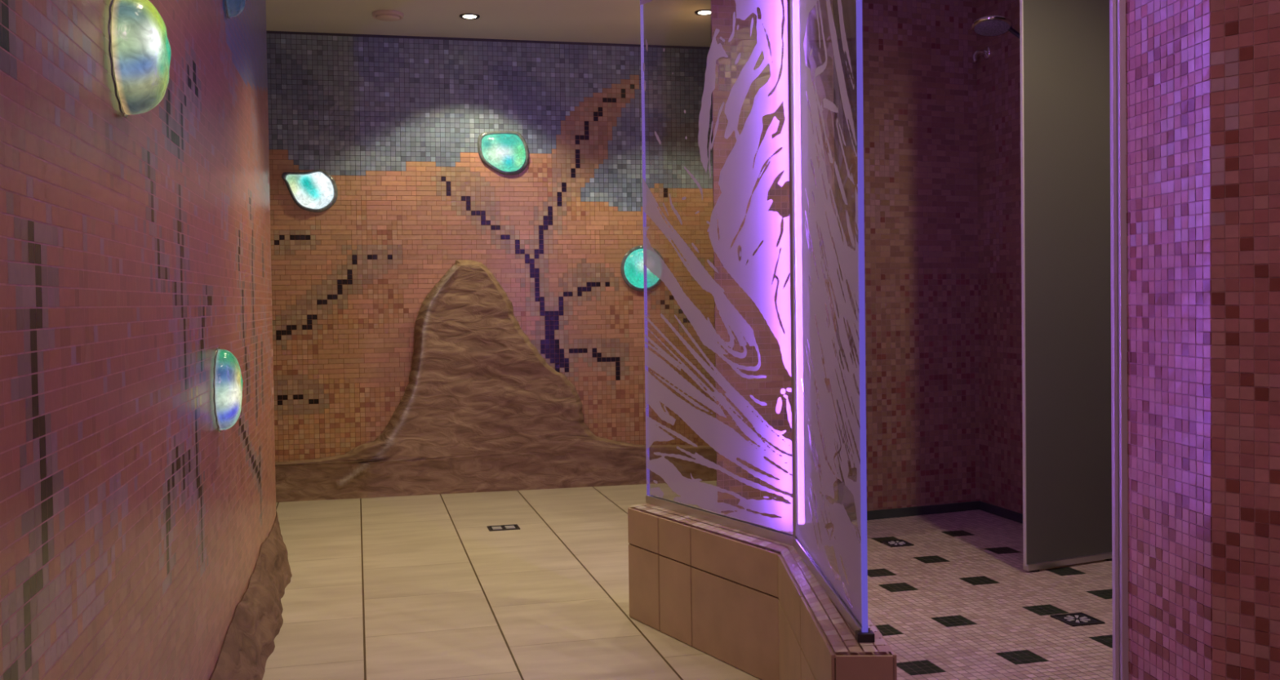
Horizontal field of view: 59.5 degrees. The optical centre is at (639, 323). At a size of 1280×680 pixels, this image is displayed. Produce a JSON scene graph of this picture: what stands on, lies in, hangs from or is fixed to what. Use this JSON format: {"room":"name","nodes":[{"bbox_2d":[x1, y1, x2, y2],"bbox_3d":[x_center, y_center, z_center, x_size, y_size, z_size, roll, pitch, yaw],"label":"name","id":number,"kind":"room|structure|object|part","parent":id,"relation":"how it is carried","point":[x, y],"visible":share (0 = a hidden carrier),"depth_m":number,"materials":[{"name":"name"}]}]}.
{"room":"spa","nodes":[
{"label":"spa","id":0,"kind":"room"},
{"bbox_2d":[0,0,276,679],"bbox_3d":[-1.140,-0.244,2.347,0.776,2.520,6.614,-1,1,-19],"label":"wall","id":1,"kind":"structure","parent":0,"point":[135,248],"depth_m":1.91,"materials":[{"name":"tile"}]},
{"bbox_2d":[107,0,170,118],"bbox_3d":[-0.837,-0.456,1.895,0.074,0.216,0.210,-1,1,-14],"label":"wall lamp","id":2,"kind":"object","parent":1,"relation":"attached to","point":[140,45],"visible":1,"depth_m":1.83,"materials":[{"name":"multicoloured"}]},
{"bbox_2d":[213,346,242,432],"bbox_3d":[-1.095,0.175,2.992,0.061,0.229,0.195,-1,1,-13],"label":"wall lamp","id":3,"kind":"object","parent":1,"relation":"attached to","point":[228,379],"visible":1,"depth_m":2.93,"materials":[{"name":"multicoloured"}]},
{"bbox_2d":[224,0,245,18],"bbox_3d":[-1.201,-1.015,3.335,0.056,0.213,0.194,-1,1,-13],"label":"wall lamp","id":4,"kind":"object","parent":1,"relation":"attached to","point":[235,7],"visible":1,"depth_m":3.31,"materials":[{"name":"blue glass"}]},
{"bbox_2d":[210,511,292,679],"bbox_3d":[-1.102,0.924,2.379,0.818,0.182,6.660,-1,1,-19],"label":"rock","id":5,"kind":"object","parent":1,"relation":"attached to","point":[249,642],"depth_m":3.44,"materials":[{"name":"brown stone"}]},
{"bbox_2d":[266,0,711,47],"bbox_3d":[-0.021,-1.530,2.868,6.400,0.001,8.600,-1,1,0],"label":"ceiling","id":6,"kind":"structure","parent":0,"point":[665,22],"depth_m":5.82,"materials":[{"name":"paint"}]},
{"bbox_2d":[372,9,404,21],"bbox_3d":[-1.276,-1.559,5.674,0.156,0.025,0.156,-1,1,0],"label":"ceiling vent","id":7,"kind":"object","parent":6,"relation":"in","point":[380,15],"visible":1,"depth_m":5.63,"materials":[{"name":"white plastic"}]},
{"bbox_2d":[459,13,479,19],"bbox_3d":[-0.874,-1.577,5.743,0.104,0.012,0.104,-1,1,0],"label":"recessed light","id":8,"kind":"object","parent":6,"relation":"in","point":[473,16],"visible":1,"depth_m":5.73,"materials":[{"name":"metal"}]},
{"bbox_3d":[-0.874,-1.573,5.743,0.066,0.004,0.066,0,1,22],"label":"lamp glass","id":9,"kind":"part","parent":8,"relation":"part of","materials":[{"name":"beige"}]},
{"bbox_2d":[694,8,711,15],"bbox_3d":[0.331,-1.593,5.726,0.104,0.012,0.104,-1,1,0],"label":"recessed light","id":10,"kind":"object","parent":6,"relation":"in","point":[701,12],"visible":0.8,"depth_m":5.71,"materials":[{"name":"metal"}]},
{"bbox_3d":[0.331,-1.589,5.726,0.066,0.004,0.066,0,1,13],"label":"lamp glass","id":11,"kind":"part","parent":10,"relation":"part of","materials":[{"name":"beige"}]},
{"bbox_2d":[266,31,715,462],"bbox_3d":[-0.899,-0.329,6.257,3.800,2.520,0.003,-1,1,-12],"label":"wall","id":12,"kind":"structure","parent":0,"point":[397,122],"depth_m":6.24,"materials":[{"name":"tile"}]},
{"bbox_2d":[281,168,337,212],"bbox_3d":[-1.779,-0.720,6.027,0.291,0.234,0.050,-1,1,-12],"label":"wall lamp","id":13,"kind":"object","parent":12,"relation":"attached to","point":[312,191],"visible":1,"depth_m":6.02,"materials":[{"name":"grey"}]},
{"bbox_2d":[477,130,528,175],"bbox_3d":[-0.759,-0.957,6.247,0.288,0.247,0.050,-1,1,-12],"label":"wall lamp","id":14,"kind":"object","parent":12,"relation":"attached to","point":[506,153],"visible":1,"depth_m":6.24,"materials":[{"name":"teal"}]},
{"bbox_2d":[620,244,663,291],"bbox_3d":[0.023,-0.320,6.431,0.262,0.267,0.050,-1,1,-12],"label":"wall lamp","id":15,"kind":"object","parent":12,"relation":"attached to","point":[632,269],"visible":0.59,"depth_m":6.42,"materials":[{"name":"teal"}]},
{"bbox_2d":[262,480,835,679],"bbox_3d":[0.013,0.989,2.921,6.400,0.001,8.600,-1,1,0],"label":"floor","id":16,"kind":"structure","parent":0,"point":[408,587],"depth_m":4.06,"materials":[{"name":"tile"}]},
{"bbox_2d":[275,259,716,502],"bbox_3d":[-0.995,0.290,6.171,3.058,1.288,0.138,-1,1,-12],"label":"rock mound","id":17,"kind":"object","parent":16,"relation":"on","point":[480,409],"visible":0.97,"depth_m":6.17,"materials":[{"name":"brown stone"}]},
{"bbox_2d":[486,524,519,531],"bbox_3d":[-0.635,0.949,5.211,0.142,0.007,0.105,-1,1,-14],"label":"floor drain","id":18,"kind":"object","parent":16,"relation":"on","point":[513,526],"visible":1,"depth_m":5.20,"materials":[{"name":"metal"}]},
{"bbox_2d":[627,502,897,679],"bbox_3d":[0.355,0.797,3.000,0.399,0.370,1.721,-1,1,-15],"label":"wall","id":19,"kind":"structure","parent":16,"relation":"on","point":[750,602],"depth_m":3.16,"materials":[{"name":"beige tile"}]},
{"bbox_2d":[640,0,875,642],"bbox_3d":[0.323,-0.447,2.990,0.234,2.120,1.625,-1,1,-15],"label":"glass screen","id":20,"kind":"object","parent":19,"relation":"on","point":[797,305],"visible":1,"depth_m":3.09,"materials":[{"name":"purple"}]},
{"bbox_2d":[711,22,716,464],"bbox_3d":[0.410,-0.333,5.607,0.003,2.520,1.936,-1,1,6],"label":"wall","id":21,"kind":"structure","parent":0,"point":[711,22],"depth_m":4.67,"materials":[{"name":"tile"}]},
{"bbox_2d":[711,0,837,544],"bbox_3d":[0.570,-0.317,4.708,0.540,2.520,0.003,-1,1,-14],"label":"wall","id":22,"kind":"structure","parent":0,"point":[767,390],"depth_m":4.70,"materials":[{"name":"tile"}]},
{"bbox_2d":[832,0,843,504],"bbox_3d":[0.902,-0.329,5.077,0.003,2.520,0.620,-1,1,13],"label":"wall","id":23,"kind":"structure","parent":0,"point":[835,13],"depth_m":4.96,"materials":[{"name":"tile"}]},
{"bbox_2d":[837,0,979,512],"bbox_3d":[1.257,-0.339,5.326,0.850,2.520,0.003,-1,1,-21],"label":"wall","id":24,"kind":"structure","parent":0,"point":[920,76],"depth_m":5.35,"materials":[{"name":"tile"}]},
{"bbox_2d":[846,500,979,521],"bbox_3d":[1.275,0.898,5.348,0.850,0.044,0.012,-1,1,-21],"label":"baseboard","id":25,"kind":"structure","parent":24,"relation":"attached to","point":[970,505],"depth_m":5.36,"materials":[{"name":"tile"}]},
{"bbox_2d":[829,510,1112,679],"bbox_3d":[1.460,0.958,3.350,2.130,0.002,4.296,-1,1,0],"label":"floor","id":26,"kind":"structure","parent":0,"point":[960,602],"depth_m":3.83,"materials":[{"name":"tile"}]},
{"bbox_2d":[880,539,914,546],"bbox_3d":[1.090,0.932,4.755,0.105,0.007,0.105,-1,1,-14],"label":"floor drain","id":27,"kind":"object","parent":26,"relation":"on","point":[895,543],"visible":1,"depth_m":4.75,"materials":[{"name":"metal"}]},
{"bbox_2d":[1019,0,1111,572],"bbox_3d":[1.679,-0.319,4.312,0.542,2.508,0.026,-1,1,-25],"label":"screen","id":28,"kind":"object","parent":26,"relation":"on","point":[1065,57],"visible":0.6,"depth_m":4.29,"materials":[{"name":"metal"}]},
{"bbox_3d":[1.697,0.912,4.339,0.537,0.024,0.026,-1,1,-25],"label":"rail","id":29,"kind":"part","parent":28,"relation":"part of","materials":[{"name":"metal"}]},
{"bbox_2d":[1049,612,1105,626],"bbox_3d":[1.408,0.952,3.606,0.118,0.007,0.118,-1,1,-14],"label":"floor drain","id":30,"kind":"object","parent":26,"relation":"on","point":[1078,619],"visible":1,"depth_m":3.60,"materials":[{"name":"metal"}]},
{"bbox_2d":[976,0,1022,513],"bbox_3d":[2.081,-0.319,3.833,0.003,2.520,3.400,-1,1,-15],"label":"wall","id":31,"kind":"structure","parent":0,"point":[998,76],"depth_m":5.29,"materials":[{"name":"tile"}]},
{"bbox_2d":[971,45,990,63],"bbox_3d":[1.624,-1.288,5.358,0.082,0.086,0.064,-1,1,-15],"label":"outlet","id":32,"kind":"object","parent":31,"relation":"attached to","point":[985,52],"visible":1,"depth_m":5.35,"materials":[{"name":"silver metal"}]},
{"bbox_3d":[1.621,-1.278,5.354,0.074,0.066,0.031,-1,1,-16],"label":"spout","id":33,"kind":"part","parent":32,"relation":"part of","materials":[{"name":"silver metal"}]},
{"bbox_2d":[971,15,1020,39],"bbox_3d":[1.615,-1.165,4.751,0.409,0.256,0.165,-1,1,0],"label":"shower","id":34,"kind":"object","parent":31,"relation":"attached to","point":[989,25],"visible":0.62,"depth_m":4.74,"materials":[{"name":"silver metal"}]},
{"bbox_3d":[1.684,-1.166,4.750,0.270,0.211,0.019,-1,1,1],"label":"shower arm","id":35,"kind":"part","parent":34,"relation":"part of","materials":[{"name":"metal"}]},
{"bbox_2d":[978,500,1022,524],"bbox_3d":[2.094,0.918,3.858,0.012,0.044,3.400,-1,1,-15],"label":"baseboard","id":36,"kind":"structure","parent":31,"relation":"attached to","point":[984,506],"depth_m":5.30,"materials":[{"name":"tile"}]},
{"bbox_2d":[1125,0,1212,679],"bbox_3d":[1.145,-0.277,2.445,0.003,2.520,0.341,-1,1,-5],"label":"wall","id":37,"kind":"structure","parent":0,"point":[1168,124],"depth_m":2.43,"materials":[{"name":"tile"}]},
{"bbox_2d":[1109,0,1129,679],"bbox_3d":[1.130,-0.280,2.624,0.041,2.520,0.045,-1,1,0],"label":"trim","id":38,"kind":"structure","parent":37,"relation":"attached to","point":[1117,14],"depth_m":2.62,"materials":[{"name":"silver metal"}]},
{"bbox_2d":[1210,0,1279,679],"bbox_3d":[1.594,-0.269,1.791,0.003,2.520,1.300,-2,2,-42],"label":"wall","id":39,"kind":"structure","parent":0,"point":[1245,34],"depth_m":2.23,"materials":[{"name":"tile"}]}
]}

